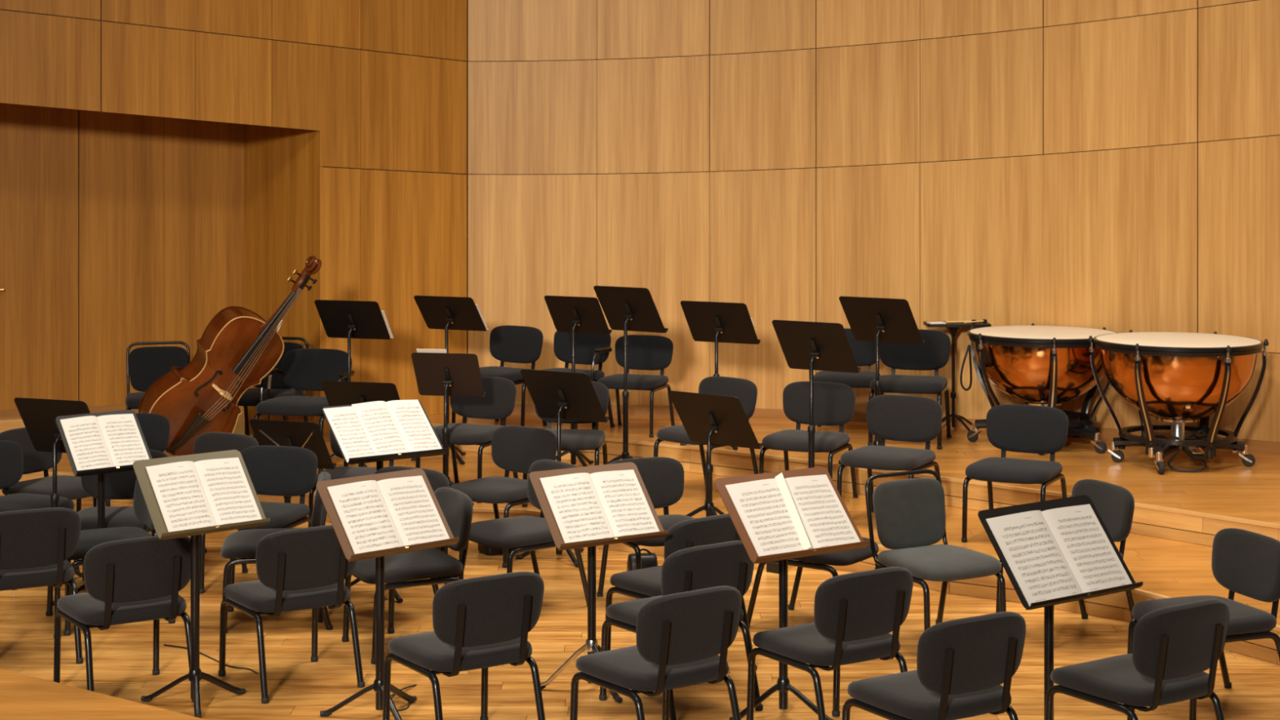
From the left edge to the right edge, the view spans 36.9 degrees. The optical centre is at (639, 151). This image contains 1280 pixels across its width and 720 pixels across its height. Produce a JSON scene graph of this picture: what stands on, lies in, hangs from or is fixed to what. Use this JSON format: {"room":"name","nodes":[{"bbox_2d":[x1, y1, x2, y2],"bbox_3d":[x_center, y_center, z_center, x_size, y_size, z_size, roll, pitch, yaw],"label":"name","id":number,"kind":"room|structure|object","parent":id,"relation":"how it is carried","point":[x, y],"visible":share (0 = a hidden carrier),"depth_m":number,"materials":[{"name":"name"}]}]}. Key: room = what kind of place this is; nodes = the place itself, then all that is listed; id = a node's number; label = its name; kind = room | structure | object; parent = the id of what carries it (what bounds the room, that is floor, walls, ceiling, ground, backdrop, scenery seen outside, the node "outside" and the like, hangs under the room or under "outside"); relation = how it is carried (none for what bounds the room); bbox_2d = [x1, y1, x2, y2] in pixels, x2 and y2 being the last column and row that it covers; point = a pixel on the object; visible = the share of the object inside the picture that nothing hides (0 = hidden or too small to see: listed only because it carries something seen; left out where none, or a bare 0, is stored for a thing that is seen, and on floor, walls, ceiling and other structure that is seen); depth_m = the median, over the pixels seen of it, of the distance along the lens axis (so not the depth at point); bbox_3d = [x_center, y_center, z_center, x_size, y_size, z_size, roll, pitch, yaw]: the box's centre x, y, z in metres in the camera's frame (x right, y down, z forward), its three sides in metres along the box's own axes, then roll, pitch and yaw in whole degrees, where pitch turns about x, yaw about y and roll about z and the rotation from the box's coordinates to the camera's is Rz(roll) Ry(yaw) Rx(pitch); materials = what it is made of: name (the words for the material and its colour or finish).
{"room":"music room","nodes":[
{"label":"music room","id":0,"kind":"room"},
{"bbox_2d":[0,0,467,435],"bbox_3d":[-4.799,-0.600,16.368,6.548,6.600,1.286,0,0,-22],"label":"wall","id":1,"kind":"structure","parent":0,"point":[383,83],"depth_m":16.76,"materials":[{"name":"orange wood"}]},
{"bbox_2d":[0,404,241,417],"bbox_3d":[-5.602,2.270,16.587,4.297,0.060,0.014,0,0,-22],"label":"baseboard","id":2,"kind":"structure","parent":1,"relation":"attached to","point":[14,413],"depth_m":16.91,"materials":[{"name":"brown wood"}]},
{"bbox_2d":[323,433,330,442],"bbox_3d":[-2.138,2.460,16.734,1.314,0.080,0.012,0,0,-22],"label":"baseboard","id":3,"kind":"structure","parent":1,"relation":"attached to","point":[326,436],"depth_m":16.50,"materials":[{"name":"brown wood"}]},
{"bbox_2d":[0,495,1279,719],"bbox_3d":[0.000,2.750,9.500,16.000,0.101,21.000,0,0,0],"label":"floor","id":4,"kind":"structure","parent":0,"point":[299,688],"depth_m":10.16,"materials":[{"name":"brown wood"}]},
{"bbox_2d":[0,440,79,590],"bbox_3d":[-3.981,2.287,12.212,0.635,0.831,0.554,0,0,30],"label":"chair","id":5,"kind":"object","parent":4,"relation":"on","point":[11,458],"visible":0.64,"depth_m":12.40,"materials":[{"name":"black fabric"}]},
{"bbox_2d":[0,507,83,663],"bbox_3d":[-3.326,2.287,10.284,0.554,0.831,0.634,0,0,-28],"label":"chair","id":6,"kind":"object","parent":4,"relation":"on","point":[36,544],"visible":0.95,"depth_m":10.08,"materials":[{"name":"grey fabric"}]},
{"bbox_2d":[13,397,90,585],"bbox_3d":[-3.619,2.115,12.005,0.539,1.168,0.445,0,0,20],"label":"music stand","id":7,"kind":"object","parent":4,"relation":"on","point":[38,415],"visible":0.44,"depth_m":11.98,"materials":[{"name":"black metal"}]},
{"bbox_2d":[0,426,110,506],"bbox_3d":[-3.957,2.287,12.892,0.635,0.831,0.554,0,0,34],"label":"chair","id":8,"kind":"object","parent":4,"relation":"on","point":[70,487],"visible":0.38,"depth_m":12.94,"materials":[{"name":"grey fabric"}]},
{"bbox_2d":[0,668,205,719],"bbox_3d":[-2.900,2.605,8.600,5.400,0.211,4.800,0,0,0],"label":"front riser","id":9,"kind":"structure","parent":4,"relation":"on","point":[22,696],"depth_m":8.68,"materials":[{"name":"brown wood"}]},
{"bbox_2d":[53,409,152,604],"bbox_3d":[-3.176,2.134,11.425,0.509,1.131,0.445,0,0,-40],"label":"music stand","id":10,"kind":"object","parent":4,"relation":"on","point":[101,472],"visible":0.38,"depth_m":11.45,"materials":[{"name":"black metal"}]},
{"bbox_2d":[59,413,149,471],"bbox_3d":[-3.173,1.729,11.418,0.460,0.302,0.276,0,0,-40],"label":"sheet music","id":11,"kind":"object","parent":10,"relation":"on","point":[107,441],"visible":0.94,"depth_m":11.41,"materials":[{"name":"paper"}]},
{"bbox_2d":[45,478,175,635],"bbox_3d":[-3.067,2.287,11.091,0.635,0.831,0.554,0,0,-28],"label":"chair","id":12,"kind":"object","parent":4,"relation":"on","point":[88,539],"visible":0.34,"depth_m":11.13,"materials":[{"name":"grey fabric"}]},
{"bbox_2d":[64,448,168,595],"bbox_3d":[-3.208,2.287,11.826,0.554,0.831,0.635,0,0,-6],"label":"chair","id":13,"kind":"object","parent":4,"relation":"on","point":[118,485],"visible":0.27,"depth_m":12.00,"materials":[{"name":"grey fabric"}]},
{"bbox_2d":[53,536,193,702],"bbox_3d":[-2.559,2.287,9.542,0.554,0.831,0.635,0,0,-33],"label":"chair","id":14,"kind":"object","parent":4,"relation":"on","point":[137,580],"visible":0.88,"depth_m":9.33,"materials":[{"name":"grey fabric"}]},
{"bbox_2d":[76,413,169,534],"bbox_3d":[-3.623,2.287,13.492,0.554,0.831,0.634,0,0,-4],"label":"chair","id":15,"kind":"object","parent":4,"relation":"on","point":[155,428],"visible":0.13,"depth_m":13.72,"materials":[{"name":"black fabric"}]},
{"bbox_2d":[133,449,270,718],"bbox_3d":[-2.161,2.094,9.353,0.578,1.211,0.504,0,0,-40],"label":"music stand","id":16,"kind":"object","parent":4,"relation":"on","point":[195,674],"visible":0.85,"depth_m":9.34,"materials":[{"name":"black metal"}]},
{"bbox_2d":[145,457,262,532],"bbox_3d":[-2.109,1.664,9.316,0.494,0.307,0.271,0,0,-40],"label":"sheet music","id":17,"kind":"object","parent":16,"relation":"on","point":[189,495],"visible":1,"depth_m":9.31,"materials":[{"name":"paper"}]},
{"bbox_2d":[163,644,257,674],"bbox_3d":[-2.279,2.696,10.226,0.856,0.008,0.057,0,0,44],"label":"cable","id":18,"kind":"object","parent":4,"relation":"on","point":[163,644],"visible":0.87,"depth_m":10.19,"materials":[{"name":"rubber"}]},
{"bbox_2d":[193,431,258,553],"bbox_3d":[-2.866,2.287,12.548,0.554,0.831,0.635,0,0,30],"label":"chair","id":19,"kind":"object","parent":4,"relation":"on","point":[212,442],"visible":0.16,"depth_m":12.78,"materials":[{"name":"grey fabric"}]},
{"bbox_2d":[200,445,317,593],"bbox_3d":[-2.364,2.287,11.963,0.554,0.831,0.635,0,0,15],"label":"chair","id":20,"kind":"object","parent":4,"relation":"on","point":[273,470],"visible":0.55,"depth_m":12.14,"materials":[{"name":"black fabric"}]},
{"bbox_2d":[220,471,333,633],"bbox_3d":[-2.087,2.287,11.070,0.634,0.831,0.554,0,0,-8],"label":"chair","id":21,"kind":"object","parent":4,"relation":"on","point":[239,545],"visible":0.46,"depth_m":10.85,"materials":[{"name":"grey fabric"}]},
{"bbox_2d":[217,524,364,703],"bbox_3d":[-1.785,2.287,9.800,0.554,0.831,0.635,0,0,-33],"label":"chair","id":22,"kind":"object","parent":4,"relation":"on","point":[299,569],"visible":0.96,"depth_m":9.58,"materials":[{"name":"grey fabric"}]},
{"bbox_2d":[248,418,336,502],"bbox_3d":[-2.330,2.242,12.869,0.522,0.915,0.445,0,0,19],"label":"music stand","id":23,"kind":"object","parent":4,"relation":"on","point":[308,435],"visible":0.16,"depth_m":12.81,"materials":[{"name":"black metal"}]},
{"bbox_2d":[308,428,393,527],"bbox_3d":[-1.954,2.287,13.327,0.554,0.831,0.634,0,0,8],"label":"chair","id":24,"kind":"object","parent":4,"relation":"on","point":[340,472],"visible":0.16,"depth_m":13.31,"materials":[{"name":"grey fabric"}]},
{"bbox_2d":[317,466,448,633],"bbox_3d":[-1.476,2.287,11.152,0.554,0.831,0.635,0,0,30],"label":"chair","id":25,"kind":"object","parent":4,"relation":"on","point":[437,479],"visible":0.13,"depth_m":11.24,"materials":[{"name":"grey fabric"}]},
{"bbox_2d":[322,399,448,602],"bbox_3d":[-1.552,2.123,11.675,0.674,1.154,0.445,0,0,-35],"label":"music stand","id":26,"kind":"object","parent":4,"relation":"on","point":[380,460],"visible":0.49,"depth_m":11.56,"materials":[{"name":"black metal"}]},
{"bbox_2d":[323,406,375,462],"bbox_3d":[-1.730,1.695,11.552,0.229,0.286,0.327,0,0,-35],"label":"loose sheet","id":27,"kind":"object","parent":26,"relation":"on","point":[348,432],"visible":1,"depth_m":11.55,"materials":[{"name":"paper"}]},
{"bbox_2d":[351,400,441,455],"bbox_3d":[-1.478,1.688,11.730,0.455,0.306,0.348,0,0,-35],"label":"sheet music","id":28,"kind":"object","parent":26,"relation":"on","point":[396,426],"visible":1,"depth_m":11.73,"materials":[{"name":"paper"}]},
{"bbox_2d":[315,468,459,719],"bbox_3d":[-1.214,2.127,9.152,0.615,1.144,0.476,0,0,-41],"label":"music stand","id":29,"kind":"object","parent":4,"relation":"on","point":[322,486],"visible":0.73,"depth_m":9.16,"materials":[{"name":"brown metal"}]},
{"bbox_2d":[327,475,449,554],"bbox_3d":[-1.188,1.726,9.136,0.535,0.306,0.267,0,0,-41],"label":"sheet music","id":30,"kind":"object","parent":29,"relation":"on","point":[374,515],"visible":1,"depth_m":9.12,"materials":[{"name":"paper"}]},
{"bbox_2d":[390,684,416,711],"bbox_3d":[-1.191,2.672,9.492,0.140,0.060,0.450,0,0,0],"label":"cable","id":31,"kind":"object","parent":4,"relation":"on","point":[393,695],"visible":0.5,"depth_m":9.37,"materials":[{"name":"rubber"}]},
{"bbox_2d":[342,487,472,664],"bbox_3d":[-1.256,2.287,10.489,0.634,0.831,0.554,0,0,-26],"label":"chair","id":32,"kind":"object","parent":4,"relation":"on","point":[435,566],"visible":0.67,"depth_m":10.36,"materials":[{"name":"grey fabric"}]},
{"bbox_2d":[382,571,545,719],"bbox_3d":[-0.797,2.287,8.715,0.554,0.831,0.635,0,0,-33],"label":"chair","id":33,"kind":"object","parent":4,"relation":"on","point":[483,623],"visible":1,"depth_m":8.51,"materials":[{"name":"grey fabric"}]},
{"bbox_2d":[477,543,515,555],"bbox_3d":[-0.961,2.587,12.960,0.240,0.226,0.200,0,0,-29],"label":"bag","id":34,"kind":"object","parent":4,"relation":"on","point":[484,549],"visible":0.16,"depth_m":12.86,"materials":[{"name":"black fabric"}]},
{"bbox_2d":[444,425,556,568],"bbox_3d":[-0.921,2.287,12.859,0.554,0.831,0.635,0,0,35],"label":"chair","id":35,"kind":"object","parent":4,"relation":"on","point":[514,448],"visible":0.59,"depth_m":12.97,"materials":[{"name":"grey fabric"}]},
{"bbox_2d":[457,459,587,606],"bbox_3d":[-0.691,2.287,11.427,0.635,0.831,0.554,0,0,-38],"label":"chair","id":36,"kind":"object","parent":4,"relation":"on","point":[522,533],"visible":0.44,"depth_m":11.34,"materials":[{"name":"grey fabric"}]},
{"bbox_2d":[515,368,608,567],"bbox_3d":[-0.505,2.072,12.778,0.531,1.255,0.445,0,0,30],"label":"music stand","id":37,"kind":"object","parent":4,"relation":"on","point":[558,395],"visible":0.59,"depth_m":12.74,"materials":[{"name":"black metal"}]},
{"bbox_2d":[528,462,668,702],"bbox_3d":[-0.208,2.147,9.591,0.626,1.104,0.444,0,0,-32],"label":"music stand","id":38,"kind":"object","parent":4,"relation":"on","point":[591,646],"visible":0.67,"depth_m":9.62,"materials":[{"name":"brown wood"}]},
{"bbox_2d":[539,469,659,542],"bbox_3d":[-0.194,1.771,9.586,0.545,0.309,0.282,0,0,-32],"label":"sheet music","id":39,"kind":"object","parent":38,"relation":"on","point":[584,506],"visible":1,"depth_m":9.58,"materials":[{"name":"paper"}]},
{"bbox_2d":[0,434,1279,665],"bbox_3d":[0.060,2.604,13.001,15.730,0.211,3.718,0,0,35],"label":"lower riser","id":40,"kind":"structure","parent":4,"relation":"on","point":[1166,568],"depth_m":12.14,"materials":[{"name":"brown wood"}]},
{"bbox_2d":[125,341,190,409],"bbox_3d":[-4.000,2.055,15.985,0.553,0.896,0.635,0,0,-16],"label":"chair","id":41,"kind":"object","parent":40,"relation":"on","point":[145,366],"visible":0.42,"depth_m":16.19,"materials":[{"name":"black fabric"}]},
{"bbox_2d":[137,255,321,456],"bbox_3d":[-3.210,1.654,15.070,1.406,1.686,0.573,0,0,-10],"label":"double bass","id":42,"kind":"object","parent":40,"relation":"on","point":[237,348],"visible":0.91,"depth_m":14.89,"materials":[{"name":"brown wood"}]},
{"bbox_2d":[237,337,309,435],"bbox_3d":[-3.116,2.037,16.016,0.575,0.932,0.660,0,0,8],"label":"chair","id":43,"kind":"object","parent":40,"relation":"on","point":[278,388],"visible":0.31,"depth_m":16.21,"materials":[{"name":"black fabric"}]},
{"bbox_2d":[267,320,283,419],"bbox_3d":[-2.976,1.935,15.653,0.131,1.129,0.040,0,0,-28],"label":"bow","id":44,"kind":"object","parent":40,"relation":"on","point":[277,330],"visible":0.34,"depth_m":15.62,"materials":[{"name":"brown wood"}]},
{"bbox_2d":[253,348,355,472],"bbox_3d":[-2.679,2.050,15.308,0.708,0.906,0.692,0,0,14],"label":"chair","id":45,"kind":"object","parent":40,"relation":"on","point":[303,369],"visible":0.62,"depth_m":15.51,"materials":[{"name":"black fabric"}]},
{"bbox_2d":[314,299,391,466],"bbox_3d":[-2.288,1.837,15.296,0.561,1.325,0.445,0,0,18],"label":"music stand","id":46,"kind":"object","parent":40,"relation":"on","point":[353,319],"visible":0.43,"depth_m":15.27,"materials":[{"name":"black metal"}]},
{"bbox_2d":[381,310,393,337],"bbox_3d":[-2.160,1.368,15.276,0.355,0.234,0.176,0,0,18],"label":"sheet music","id":47,"kind":"object","parent":46,"relation":"on","point":[382,311],"visible":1,"depth_m":15.22,"materials":[{"name":"paper"}]},
{"bbox_2d":[321,380,399,466],"bbox_3d":[-2.039,2.094,14.228,0.591,0.811,0.445,0,0,16],"label":"music stand","id":48,"kind":"object","parent":40,"relation":"on","point":[337,393],"visible":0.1,"depth_m":14.16,"materials":[{"name":"black metal"}]},
{"bbox_2d":[411,352,485,506],"bbox_3d":[-1.381,1.966,13.794,0.506,1.066,0.445,0,0,11],"label":"music stand","id":49,"kind":"object","parent":40,"relation":"on","point":[437,374],"visible":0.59,"depth_m":13.76,"materials":[{"name":"metal"}]},
{"bbox_2d":[416,348,446,353],"bbox_3d":[-1.469,1.578,13.796,0.220,0.345,0.212,0,0,11],"label":"sheet music","id":50,"kind":"object","parent":49,"relation":"on","point":[419,350],"visible":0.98,"depth_m":13.70,"materials":[{"name":"paper"}]},
{"bbox_2d":[411,295,488,464],"bbox_3d":[-1.543,1.833,15.630,0.550,1.333,0.445,0,0,24],"label":"music stand","id":51,"kind":"object","parent":40,"relation":"on","point":[445,313],"visible":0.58,"depth_m":15.60,"materials":[{"name":"black metal"}]},
{"bbox_2d":[475,304,488,329],"bbox_3d":[-1.425,1.335,15.596,0.342,0.223,0.190,0,0,24],"label":"sheet music","id":52,"kind":"object","parent":51,"relation":"on","point":[477,305],"visible":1,"depth_m":15.53,"materials":[{"name":"paper"}]},
{"bbox_2d":[415,376,518,502],"bbox_3d":[-1.262,2.087,14.048,0.554,0.831,0.634,0,0,24],"label":"chair","id":53,"kind":"object","parent":40,"relation":"on","point":[498,402],"visible":0.53,"depth_m":14.18,"materials":[{"name":"grey fabric"}]},
{"bbox_2d":[522,381,608,506],"bbox_3d":[-0.527,2.087,13.786,0.554,0.831,0.635,0,0,6],"label":"chair","id":54,"kind":"object","parent":40,"relation":"on","point":[593,438],"visible":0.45,"depth_m":13.76,"materials":[{"name":"grey fabric"}]},
{"bbox_2d":[544,295,612,466],"bbox_3d":[-0.498,1.818,15.210,0.506,1.363,0.445,0,0,29],"label":"music stand","id":55,"kind":"object","parent":40,"relation":"on","point":[573,314],"visible":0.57,"depth_m":15.17,"materials":[{"name":"black metal"}]},
{"bbox_2d":[593,285,667,463],"bbox_3d":[-0.077,1.769,14.904,0.516,1.461,0.445,0,0,33],"label":"music stand","id":56,"kind":"object","parent":40,"relation":"on","point":[624,308],"visible":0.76,"depth_m":14.85,"materials":[{"name":"black metal"}]},
{"bbox_2d":[653,376,758,502],"bbox_3d":[0.489,2.087,14.048,0.554,0.831,0.635,0,0,43],"label":"chair","id":57,"kind":"object","parent":40,"relation":"on","point":[745,390],"visible":0.38,"depth_m":14.07,"materials":[{"name":"grey fabric"}]},
{"bbox_2d":[668,390,763,516],"bbox_3d":[0.497,2.046,12.774,0.571,0.907,0.445,0,0,37],"label":"music stand","id":58,"kind":"object","parent":40,"relation":"on","point":[708,419],"visible":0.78,"depth_m":12.73,"materials":[{"name":"black metal"}]},
{"bbox_2d":[759,381,857,497],"bbox_3d":[1.203,2.087,13.713,0.554,0.831,0.634,0,0,24],"label":"chair","id":59,"kind":"object","parent":40,"relation":"on","point":[834,403],"visible":0.85,"depth_m":13.85,"materials":[{"name":"grey fabric"}]},
{"bbox_2d":[772,320,861,467],"bbox_3d":[1.192,1.819,13.024,0.536,1.360,0.445,0,0,32],"label":"music stand","id":60,"kind":"object","parent":40,"relation":"on","point":[811,346],"visible":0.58,"depth_m":12.98,"materials":[{"name":"black metal"}]},
{"bbox_2d":[426,412,1279,546],"bbox_3d":[3.208,2.404,13.910,12.164,0.211,3.354,0,0,42],"label":"upper riser","id":61,"kind":"structure","parent":40,"relation":"on","point":[1193,507],"depth_m":13.97,"materials":[{"name":"brown wood"}]},
{"bbox_2d":[451,324,546,426],"bbox_3d":[-1.177,1.887,16.029,0.554,0.831,0.635,0,0,34],"label":"chair","id":62,"kind":"object","parent":61,"relation":"on","point":[508,344],"visible":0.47,"depth_m":16.17,"materials":[{"name":"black fabric"}]},
{"bbox_2d":[520,330,614,429],"bbox_3d":[-0.581,1.887,15.899,0.602,0.831,0.635,0,0,30],"label":"chair","id":63,"kind":"object","parent":61,"relation":"on","point":[593,349],"visible":0.42,"depth_m":16.04,"materials":[{"name":"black fabric"}]},
{"bbox_2d":[595,334,675,437],"bbox_3d":[-0.041,1.916,15.809,0.515,0.773,0.590,0,0,20],"label":"chair","id":64,"kind":"object","parent":61,"relation":"on","point":[644,352],"visible":0.78,"depth_m":15.95,"materials":[{"name":"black fabric"}]},
{"bbox_2d":[680,300,760,449],"bbox_3d":[0.629,1.734,15.101,0.572,1.130,0.445,0,0,28],"label":"music stand","id":65,"kind":"object","parent":61,"relation":"on","point":[707,322],"visible":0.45,"depth_m":15.07,"materials":[{"name":"black metal"}]},
{"bbox_2d":[808,328,880,426],"bbox_3d":[1.677,1.887,15.753,0.602,0.831,0.635,0,0,10],"label":"chair","id":66,"kind":"object","parent":61,"relation":"on","point":[864,353],"visible":0.33,"depth_m":15.79,"materials":[{"name":"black fabric"}]},
{"bbox_2d":[838,296,924,463],"bbox_3d":[1.782,1.682,14.175,0.563,1.234,0.445,0,0,34],"label":"music stand","id":67,"kind":"object","parent":61,"relation":"on","point":[885,320],"visible":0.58,"depth_m":14.14,"materials":[{"name":"black metal"}]},
{"bbox_2d":[867,328,951,449],"bbox_3d":[2.142,1.867,15.222,0.582,0.872,0.666,0,0,16],"label":"chair","id":68,"kind":"object","parent":61,"relation":"on","point":[934,354],"visible":0.8,"depth_m":15.38,"materials":[{"name":"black fabric"}]},
{"bbox_2d":[923,321,991,431],"bbox_3d":[2.615,1.855,15.840,0.520,0.889,0.451,0,0,0],"label":"table","id":69,"kind":"object","parent":61,"relation":"on","point":[953,328],"visible":0.68,"depth_m":15.82,"materials":[{"name":"black metal"}]},
{"bbox_2d":[926,321,946,324],"bbox_3d":[2.435,1.404,15.790,0.130,0.010,0.100,0,0,-11],"label":"folded cloth","id":70,"kind":"object","parent":69,"relation":"on","point":[929,322],"visible":1,"depth_m":15.75,"materials":[{"name":"fabric"}]},
{"bbox_2d":[946,319,976,323],"bbox_3d":[2.641,1.395,15.782,0.272,0.031,0.031,0,0,-17],"label":"mallet","id":71,"kind":"object","parent":69,"relation":"on","point":[948,322],"visible":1,"depth_m":15.77,"materials":[{"name":"brown wood"}]},
{"bbox_2d":[964,319,986,323],"bbox_3d":[2.760,1.395,15.784,0.272,0.031,0.031,0,0,-40],"label":"mallet","id":72,"kind":"object","parent":69,"relation":"on","point":[983,320],"visible":1,"depth_m":15.79,"materials":[{"name":"brown wood"}]},
{"bbox_2d":[967,323,1117,454],"bbox_3d":[3.160,1.849,15.050,1.174,0.903,1.223,0,0,0],"label":"timpani","id":73,"kind":"object","parent":61,"relation":"on","point":[1045,366],"visible":0.77,"depth_m":14.69,"materials":[{"name":"orange metal"}]},
{"bbox_2d":[960,344,972,391],"bbox_3d":[2.531,1.675,14.905,0.097,0.357,0.023,0,0,-17],"label":"strap","id":74,"kind":"object","parent":73,"relation":"hanging from","point":[968,348],"visible":1,"depth_m":14.91,"materials":[{"name":"black leather"}]},
{"bbox_2d":[973,341,1104,406],"bbox_3d":[3.160,1.726,15.050,1.091,0.512,1.091,0,0,0],"label":"bowl","id":75,"kind":"object","parent":73,"relation":"on","point":[1022,370],"depth_m":14.64,"materials":[{"name":"orange metal"}]},
{"bbox_2d":[1088,329,1268,474],"bbox_3d":[3.962,1.833,14.150,1.263,0.933,1.213,0,0,-37],"label":"timpani","id":76,"kind":"object","parent":61,"relation":"on","point":[1178,379],"visible":1,"depth_m":13.80,"materials":[{"name":"orange metal"}]},
{"bbox_2d":[1098,348,1257,422],"bbox_3d":[3.962,1.711,14.150,1.128,0.542,1.128,0,0,0],"label":"bowl","id":77,"kind":"object","parent":76,"relation":"on","point":[1167,385],"depth_m":13.72,"materials":[{"name":"orange metal"}]},
{"bbox_2d":[1167,448,1207,472],"bbox_3d":[3.951,2.226,13.863,0.279,0.145,0.188,0,0,0],"label":"cable","id":78,"kind":"object","parent":61,"relation":"on","point":[1179,449],"visible":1,"depth_m":13.82,"materials":[{"name":"rubber"}]},
{"bbox_2d":[836,394,942,512],"bbox_3d":[1.691,2.087,12.945,0.554,0.831,0.635,0,0,30],"label":"chair","id":79,"kind":"object","parent":40,"relation":"on","point":[902,418],"visible":0.87,"depth_m":13.06,"materials":[{"name":"grey fabric"}]},
{"bbox_2d":[961,404,1068,542],"bbox_3d":[2.439,2.087,12.440,0.554,0.831,0.634,0,0,28],"label":"chair","id":80,"kind":"object","parent":40,"relation":"on","point":[1015,428],"visible":0.94,"depth_m":12.55,"materials":[{"name":"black fabric"}]},
{"bbox_2d":[626,548,657,571],"bbox_3d":[0.015,2.605,12.181,0.190,0.190,0.140,0,0,-11],"label":"bag","id":81,"kind":"object","parent":4,"relation":"on","point":[648,559],"visible":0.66,"depth_m":12.13,"materials":[{"name":"black leather"}]},
{"bbox_2d":[596,457,693,599],"bbox_3d":[0.112,2.287,11.497,0.554,0.831,0.634,0,0,-24],"label":"chair","id":82,"kind":"object","parent":4,"relation":"on","point":[663,477],"visible":0.36,"depth_m":11.73,"materials":[{"name":"grey fabric"}]},
{"bbox_2d":[569,586,742,719],"bbox_3d":[0.077,2.287,8.413,0.554,0.831,0.635,0,0,-36],"label":"chair","id":83,"kind":"object","parent":4,"relation":"on","point":[680,637],"visible":1,"depth_m":8.21,"materials":[{"name":"grey fabric"}]},
{"bbox_2d":[604,513,756,670],"bbox_3d":[0.204,2.287,10.081,0.554,0.831,0.635,0,0,-38],"label":"chair","id":84,"kind":"object","parent":4,"relation":"on","point":[644,583],"visible":0.3,"depth_m":9.88,"materials":[{"name":"grey fabric"}]},
{"bbox_2d":[599,540,763,719],"bbox_3d":[0.193,2.287,9.382,0.554,0.831,0.635,0,0,-36],"label":"chair","id":85,"kind":"object","parent":4,"relation":"on","point":[728,563],"visible":0.48,"depth_m":9.18,"materials":[{"name":"grey fabric"}]},
{"bbox_2d":[766,563,778,573],"bbox_3d":[0.875,2.635,12.318,0.136,0.130,0.035,0,0,38],"label":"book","id":86,"kind":"object","parent":4,"relation":"on","point":[771,567],"visible":0.24,"depth_m":12.31,"materials":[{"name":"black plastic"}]},
{"bbox_2d":[714,466,870,719],"bbox_3d":[0.697,2.125,9.180,0.680,1.151,0.501,0,0,-33],"label":"music stand","id":87,"kind":"object","parent":4,"relation":"on","point":[783,686],"visible":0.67,"depth_m":9.16,"materials":[{"name":"brown paint"}]},
{"bbox_2d":[724,472,860,556],"bbox_3d":[0.742,1.715,9.130,0.605,0.347,0.314,0,0,-33],"label":"sheet music","id":88,"kind":"object","parent":87,"relation":"on","point":[779,514],"visible":1,"depth_m":9.13,"materials":[{"name":"paper"}]},
{"bbox_2d":[746,537,879,626],"bbox_3d":[0.997,2.287,10.955,0.635,0.831,0.554,0,0,34],"label":"chair","id":89,"kind":"object","parent":4,"relation":"on","point":[820,562],"visible":0.29,"depth_m":10.73,"materials":[{"name":"grey fabric"}]},
{"bbox_2d":[746,566,913,719],"bbox_3d":[0.880,2.287,8.812,0.554,0.831,0.635,0,0,-33],"label":"chair","id":90,"kind":"object","parent":4,"relation":"on","point":[855,613],"visible":1,"depth_m":8.61,"materials":[{"name":"grey fabric"}]},
{"bbox_2d":[841,611,1026,719],"bbox_3d":[1.225,2.287,7.974,0.554,0.831,0.634,0,0,-31],"label":"chair","id":91,"kind":"object","parent":4,"relation":"on","point":[962,664],"visible":1,"depth_m":7.76,"materials":[{"name":"grey fabric"}]},
{"bbox_2d":[865,469,1006,631],"bbox_3d":[1.624,2.255,10.592,0.553,0.896,0.635,0,0,-28],"label":"chair","id":92,"kind":"object","parent":4,"relation":"on","point":[909,514],"visible":0.86,"depth_m":10.71,"materials":[{"name":"grey fabric"}]},
{"bbox_2d":[977,494,1142,719],"bbox_3d":[1.820,2.132,8.479,0.716,1.136,0.501,0,0,-35],"label":"music stand","id":93,"kind":"object","parent":4,"relation":"on","point":[1048,605],"visible":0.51,"depth_m":8.47,"materials":[{"name":"black metal"}]},
{"bbox_2d":[986,504,1132,606],"bbox_3d":[1.851,1.761,8.433,0.655,0.345,0.273,0,0,-35],"label":"sheet music","id":94,"kind":"object","parent":93,"relation":"on","point":[1057,553],"visible":1,"depth_m":8.42,"materials":[{"name":"paper"}]},
{"bbox_2d":[995,479,1134,619],"bbox_3d":[2.393,2.287,10.764,0.635,0.831,0.554,0,0,-22],"label":"chair","id":95,"kind":"object","parent":4,"relation":"on","point":[1114,504],"visible":0.29,"depth_m":10.75,"materials":[{"name":"grey fabric"}]},
{"bbox_2d":[1044,598,1229,719],"bbox_3d":[2.128,2.287,8.189,0.554,0.831,0.635,0,0,-33],"label":"chair","id":96,"kind":"object","parent":4,"relation":"on","point":[1173,646],"visible":1,"depth_m":7.98,"materials":[{"name":"grey fabric"}]},
{"bbox_2d":[1127,528,1279,719],"bbox_3d":[2.770,2.287,9.334,0.635,0.831,0.554,0,0,-20],"label":"chair","id":97,"kind":"object","parent":4,"relation":"on","point":[1245,562],"visible":0.66,"depth_m":9.37,"materials":[{"name":"grey fabric"}]},
{"bbox_2d":[467,0,1279,442],"bbox_3d":[2.922,-0.600,15.381,9.513,6.600,1.091,0,0,27],"label":"wall","id":98,"kind":"structure","parent":0,"point":[1113,165],"depth_m":16.27,"materials":[{"name":"brown wood"}]},
{"bbox_2d":[512,404,1279,454],"bbox_3d":[2.909,2.259,15.315,9.401,0.123,0.979,0,0,27],"label":"baseboard","id":99,"kind":"structure","parent":98,"relation":"attached to","point":[1253,446],"depth_m":16.31,"materials":[{"name":"brown wood"}]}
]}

